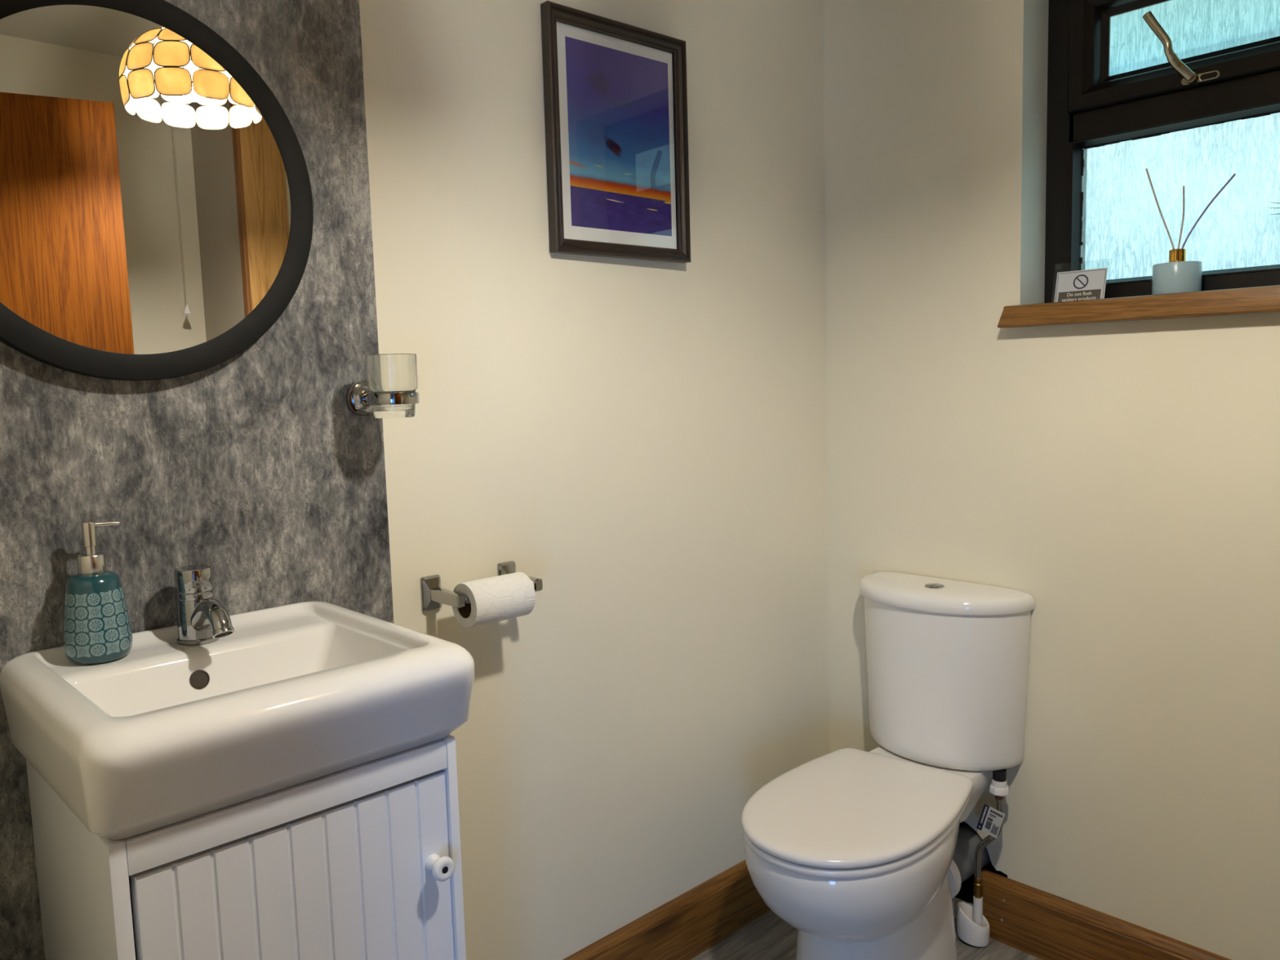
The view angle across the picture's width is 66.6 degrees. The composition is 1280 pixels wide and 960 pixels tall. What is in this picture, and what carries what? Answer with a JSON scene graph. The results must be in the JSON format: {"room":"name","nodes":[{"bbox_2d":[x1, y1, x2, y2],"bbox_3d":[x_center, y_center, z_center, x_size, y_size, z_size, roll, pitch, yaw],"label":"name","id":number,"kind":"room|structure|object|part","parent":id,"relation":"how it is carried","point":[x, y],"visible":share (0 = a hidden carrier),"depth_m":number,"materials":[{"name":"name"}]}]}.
{"room":"bathroom","nodes":[
{"label":"bathroom","id":0,"kind":"room"},
{"bbox_2d":[359,0,829,959],"bbox_3d":[-0.307,-0.084,1.717,2.000,2.330,0.100,-7,8,-43],"label":"wall","id":1,"kind":"structure","parent":0,"point":[645,442],"depth_m":1.90,"materials":[{"name":"beige paint"}]},
{"bbox_2d":[0,0,393,959],"bbox_3d":[-0.667,-0.031,1.309,0.712,2.330,0.002,-7,8,-43],"label":"wall panel","id":2,"kind":"object","parent":1,"relation":"attached to","point":[255,466],"visible":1,"depth_m":1.39,"materials":[{"name":"concrete"}]},
{"bbox_2d":[0,0,313,380],"bbox_3d":[-0.667,-0.380,1.260,0.500,0.500,0.028,-7,8,-43],"label":"round mirror","id":3,"kind":"object","parent":2,"relation":"attached to","point":[157,208],"visible":1,"depth_m":1.26,"materials":[{"name":"black mirror"}]},
{"bbox_2d":[346,380,419,416],"bbox_3d":[-0.388,-0.124,1.475,0.075,0.055,0.131,-7,8,-43],"label":"holder","id":4,"kind":"object","parent":2,"relation":"attached to","point":[360,401],"visible":0.89,"depth_m":1.50,"materials":[{"name":"silver metal"}]},
{"bbox_3d":[-0.411,-0.126,1.498,0.018,0.018,0.046,-7,8,-43],"label":"arm","id":5,"kind":"part","parent":4,"relation":"part of","materials":[{"name":"silver metal"}]},
{"bbox_2d":[365,353,417,418],"bbox_3d":[-0.369,-0.140,1.453,0.074,0.094,0.074,-7,8,-43],"label":"tumbler","id":6,"kind":"object","parent":4,"relation":"in","point":[390,372],"visible":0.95,"depth_m":1.42,"materials":[{"name":"clear glass"}]},
{"bbox_2d":[420,560,542,611],"bbox_3d":[-0.261,0.184,1.645,0.190,0.058,0.096,-7,8,-43],"label":"toilet roll holder","id":7,"kind":"object","parent":1,"relation":"attached to","point":[433,596],"visible":0.7,"depth_m":1.61,"materials":[{"name":"silver metal"}]},
{"bbox_2d":[452,572,535,628],"bbox_3d":[-0.242,0.198,1.614,0.117,0.074,0.074,-7,8,-43],"label":"toilet roll","id":8,"kind":"object","parent":7,"relation":"on","point":[497,598],"visible":0.93,"depth_m":1.59,"materials":[{"name":"white paper"}]},
{"bbox_2d":[540,0,690,262],"bbox_3d":[-0.035,-0.638,1.839,0.340,0.429,0.022,-7,8,-42],"label":"picture frame","id":9,"kind":"object","parent":1,"relation":"attached to","point":[615,92],"visible":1,"depth_m":1.83,"materials":[{"name":"brown wood"}]},
{"bbox_2d":[564,35,671,235],"bbox_3d":[-0.035,-0.642,1.847,0.254,0.333,0.007,-7,8,-43],"label":"print","id":10,"kind":"object","parent":9,"relation":"attached to","point":[618,95],"depth_m":1.84},
{"bbox_2d":[562,859,771,959],"bbox_3d":[0.023,0.974,2.029,1.290,0.142,0.020,-7,8,-43],"label":"baseboard","id":11,"kind":"structure","parent":1,"relation":"attached to","point":[686,926],"depth_m":2.10,"materials":[{"name":"brown wood"}]},
{"bbox_2d":[691,910,1041,959],"bbox_3d":[0.162,1.279,-0.013,4.470,0.050,3.400,-7,8,-43],"label":"floor","id":12,"kind":"structure","parent":0,"point":[768,937],"depth_m":2.13,"materials":[{"name":"grey wood"}]},
{"bbox_2d":[26,734,466,959],"bbox_3d":[-0.487,0.737,1.272,0.406,0.800,0.382,-7,8,-43],"label":"base cabinet","id":13,"kind":"object","parent":12,"relation":"on","point":[362,861],"visible":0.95,"depth_m":1.13,"materials":[{"name":"white wood"}]},
{"bbox_2d":[0,601,474,839],"bbox_3d":[-0.490,0.275,1.209,0.450,0.129,0.420,-7,8,-43],"label":"washbasin","id":14,"kind":"object","parent":13,"relation":"in","point":[165,732],"visible":0.99,"depth_m":1.10,"materials":[{"name":"white ceramic"}]},
{"bbox_2d":[62,521,133,664],"bbox_3d":[-0.691,0.140,1.232,0.078,0.176,0.078,-7,8,-43],"label":"soap dispenser","id":15,"kind":"object","parent":14,"relation":"on","point":[97,628],"visible":1,"depth_m":1.21,"materials":[{"name":"teal ceramic"}]},
{"bbox_3d":[-0.693,0.088,1.227,0.011,0.012,0.011,-1,6,2],"label":"pump stem","id":16,"kind":"part","parent":15,"relation":"part of","materials":[{"name":"silver metal"}]},
{"bbox_2d":[62,570,133,664],"bbox_3d":[-0.690,0.172,1.236,0.078,0.111,0.078,-7,8,-43],"label":"bottle","id":17,"kind":"object","parent":15,"relation":"attached to","point":[97,628],"depth_m":1.21,"materials":[{"name":"teal ceramic"}]},
{"bbox_2d":[173,564,234,645],"bbox_3d":[-0.572,0.169,1.284,0.054,0.100,0.133,-7,8,-43],"label":"tap","id":18,"kind":"object","parent":14,"relation":"on","point":[202,618],"visible":1,"depth_m":1.29,"materials":[{"name":"silver metal"}]},
{"bbox_3d":[-0.600,0.133,1.309,0.047,0.031,0.047,-7,8,-43],"label":"temperature knob","id":19,"kind":"part","parent":18,"relation":"part of","materials":[{"name":"silver metal"}]},
{"bbox_3d":[-0.562,0.180,1.275,0.030,0.052,0.101,-7,8,-43],"label":"spout","id":20,"kind":"part","parent":18,"relation":"part of","materials":[{"name":"silver metal"}]},
{"bbox_3d":[-0.389,0.366,1.120,0.376,0.036,0.017,-7,8,-43],"label":"rail","id":21,"kind":"part","parent":13,"relation":"part of","materials":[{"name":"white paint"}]},
{"bbox_3d":[-0.380,0.723,1.164,0.370,0.668,0.018,-7,8,-43],"label":"door","id":22,"kind":"part","parent":13,"relation":"part of","materials":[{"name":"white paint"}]},
{"bbox_3d":[-0.254,0.489,1.232,0.030,0.030,0.030,-7,8,-43],"label":"knob","id":23,"kind":"part","parent":13,"relation":"part of","materials":[{"name":"white ceramic"}]},
{"bbox_2d":[741,571,1034,959],"bbox_3d":[0.457,0.641,1.977,0.662,0.791,0.410,-7,8,-43],"label":"toilet","id":24,"kind":"object","parent":12,"relation":"on","point":[852,849],"visible":1,"depth_m":1.99,"materials":[{"name":"white ceramic"}]},
{"bbox_3d":[0.419,0.656,1.916,0.515,0.016,0.368,-7,8,-43],"label":"seat","id":25,"kind":"part","parent":24,"relation":"part of","materials":[{"name":"white plastic"}]},
{"bbox_3d":[0.419,0.636,1.914,0.522,0.019,0.373,-7,8,-43],"label":"lid","id":26,"kind":"part","parent":24,"relation":"part of","materials":[{"name":"white plastic"}]},
{"bbox_3d":[0.624,0.248,2.113,0.162,0.039,0.399,-7,8,-43],"label":"cistern lid","id":27,"kind":"part","parent":24,"relation":"part of","materials":[{"name":"white ceramic"}]},
{"bbox_2d":[973,777,1008,926],"bbox_3d":[0.754,0.808,2.095,0.040,0.353,0.076,-7,8,-43],"label":"hose","id":28,"kind":"object","parent":24,"relation":"hanging from","point":[990,822],"visible":0.98,"depth_m":2.08,"materials":[{"name":"white plastic"}]},
{"bbox_2d":[978,806,987,827],"bbox_3d":[0.733,0.721,2.081,0.001,0.052,0.020,-6,8,-38],"label":"print","id":29,"kind":"object","parent":28,"relation":"attached to","point":[983,821],"depth_m":2.08,"materials":[{"name":"blue paper"}]},
{"bbox_2d":[984,809,1002,835],"bbox_3d":[0.751,0.728,2.069,0.039,0.056,0.005,3,7,36],"label":"tag","id":30,"kind":"object","parent":28,"relation":"attached to","point":[993,818],"depth_m":2.07,"materials":[{"name":"white paper"}]},
{"bbox_2d":[956,901,990,946],"bbox_3d":[0.732,0.975,2.141,0.064,0.078,0.071,-7,8,-43],"label":"toilet brush holder","id":31,"kind":"object","parent":12,"relation":"on","point":[970,933],"visible":0.94,"depth_m":2.12,"materials":[{"name":"white plastic"}]},
{"bbox_2d":[822,0,1279,959],"bbox_3d":[1.192,-0.113,1.585,0.001,2.330,2.150,-7,8,-43],"label":"wall","id":32,"kind":"structure","parent":0,"point":[1122,477],"depth_m":1.99,"materials":[{"name":"beige paint"}]},
{"bbox_2d":[947,822,991,898],"bbox_3d":[0.712,0.846,2.185,0.235,0.118,0.118,-7,8,-43],"label":"pipe","id":33,"kind":"object","parent":32,"relation":"attached to","point":[962,867],"visible":0.35,"depth_m":2.12,"materials":[{"name":"grey plastic"}]},
{"bbox_2d":[954,821,1007,904],"bbox_3d":[0.797,0.858,2.223,0.120,0.190,0.160,-7,8,-43],"label":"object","id":34,"kind":"structure","parent":32,"relation":"attached to","point":[966,893],"depth_m":2.27,"materials":[{"name":"black"}]},
{"bbox_2d":[1020,0,1048,304],"bbox_3d":[1.054,-0.686,1.852,0.270,0.669,0.548,-7,8,-43],"label":"window reveal","id":35,"kind":"structure","parent":32,"relation":"attached to","point":[1035,35],"depth_m":2.00,"materials":[{"name":"white paint"}]},
{"bbox_2d":[981,868,1231,959],"bbox_3d":[1.355,0.987,1.544,0.021,0.142,1.745,-7,8,-43],"label":"baseboard","id":36,"kind":"structure","parent":32,"relation":"attached to","point":[1042,925],"depth_m":2.03,"materials":[{"name":"brown wood"}]},
{"bbox_2d":[997,284,1279,328],"bbox_3d":[1.021,-0.321,1.793,0.162,0.043,0.680,-7,8,-43],"label":"window sill","id":37,"kind":"structure","parent":32,"relation":"attached to","point":[1266,299],"depth_m":1.78,"materials":[{"name":"brown wood"}]},
{"bbox_2d":[1053,267,1107,302],"bbox_3d":[0.896,-0.402,1.980,0.021,0.086,0.114,-7,8,-43],"label":"sign","id":38,"kind":"object","parent":37,"relation":"on","point":[1086,284],"visible":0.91,"depth_m":1.98,"materials":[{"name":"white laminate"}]},
{"bbox_3d":[0.892,-0.371,1.978,0.006,0.026,0.084,-7,8,-43],"label":"text panel","id":39,"kind":"part","parent":38,"relation":"part of","materials":[{"name":"grey"}]},
{"bbox_2d":[1145,168,1235,294],"bbox_3d":[1.005,-0.464,1.795,0.082,0.242,0.139,-3,6,-15],"label":"reed diffuser","id":40,"kind":"object","parent":37,"relation":"on","point":[1178,275],"visible":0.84,"depth_m":1.79,"materials":[{"name":"blue glass"}]},
{"bbox_2d":[1151,261,1202,294],"bbox_3d":[1.003,-0.378,1.820,0.082,0.066,0.082,-7,8,-43],"label":"bottle","id":41,"kind":"object","parent":40,"relation":"attached to","point":[1171,277],"depth_m":1.79,"materials":[{"name":"white glass"}]},
{"bbox_2d":[1044,0,1279,302],"bbox_3d":[1.038,-0.683,1.836,0.147,0.675,0.554,-7,8,-43],"label":"window","id":42,"kind":"structure","parent":32,"relation":"in","point":[1186,92],"depth_m":1.89,"materials":[{"name":"black"}]},
{"bbox_3d":[0.984,-0.801,1.801,0.098,0.138,0.033,0,6,16],"label":"handle","id":43,"kind":"part","parent":42,"relation":"part of","materials":[{"name":"beige"}]},
{"bbox_3d":[1.038,-0.858,1.822,0.048,0.244,0.451,-7,8,-43],"label":"sash","id":44,"kind":"part","parent":42,"relation":"part of","materials":[{"name":"black plastic"}]},
{"bbox_3d":[1.063,-0.537,1.871,0.001,0.278,0.427,-7,8,-43],"label":"pane","id":45,"kind":"part","parent":42,"relation":"part of","materials":[{"name":"blue glass"}]},
{"bbox_3d":[1.053,-0.860,1.837,0.001,0.145,0.329,-7,8,-43],"label":"pane","id":46,"kind":"part","parent":42,"relation":"part of","materials":[{"name":"blue glass"}]},
{"bbox_3d":[1.036,-0.743,1.800,0.005,0.016,0.066,-7,8,-43],"label":"handle plate","id":47,"kind":"part","parent":42,"relation":"part of","materials":[{"name":"beige"}]}
]}

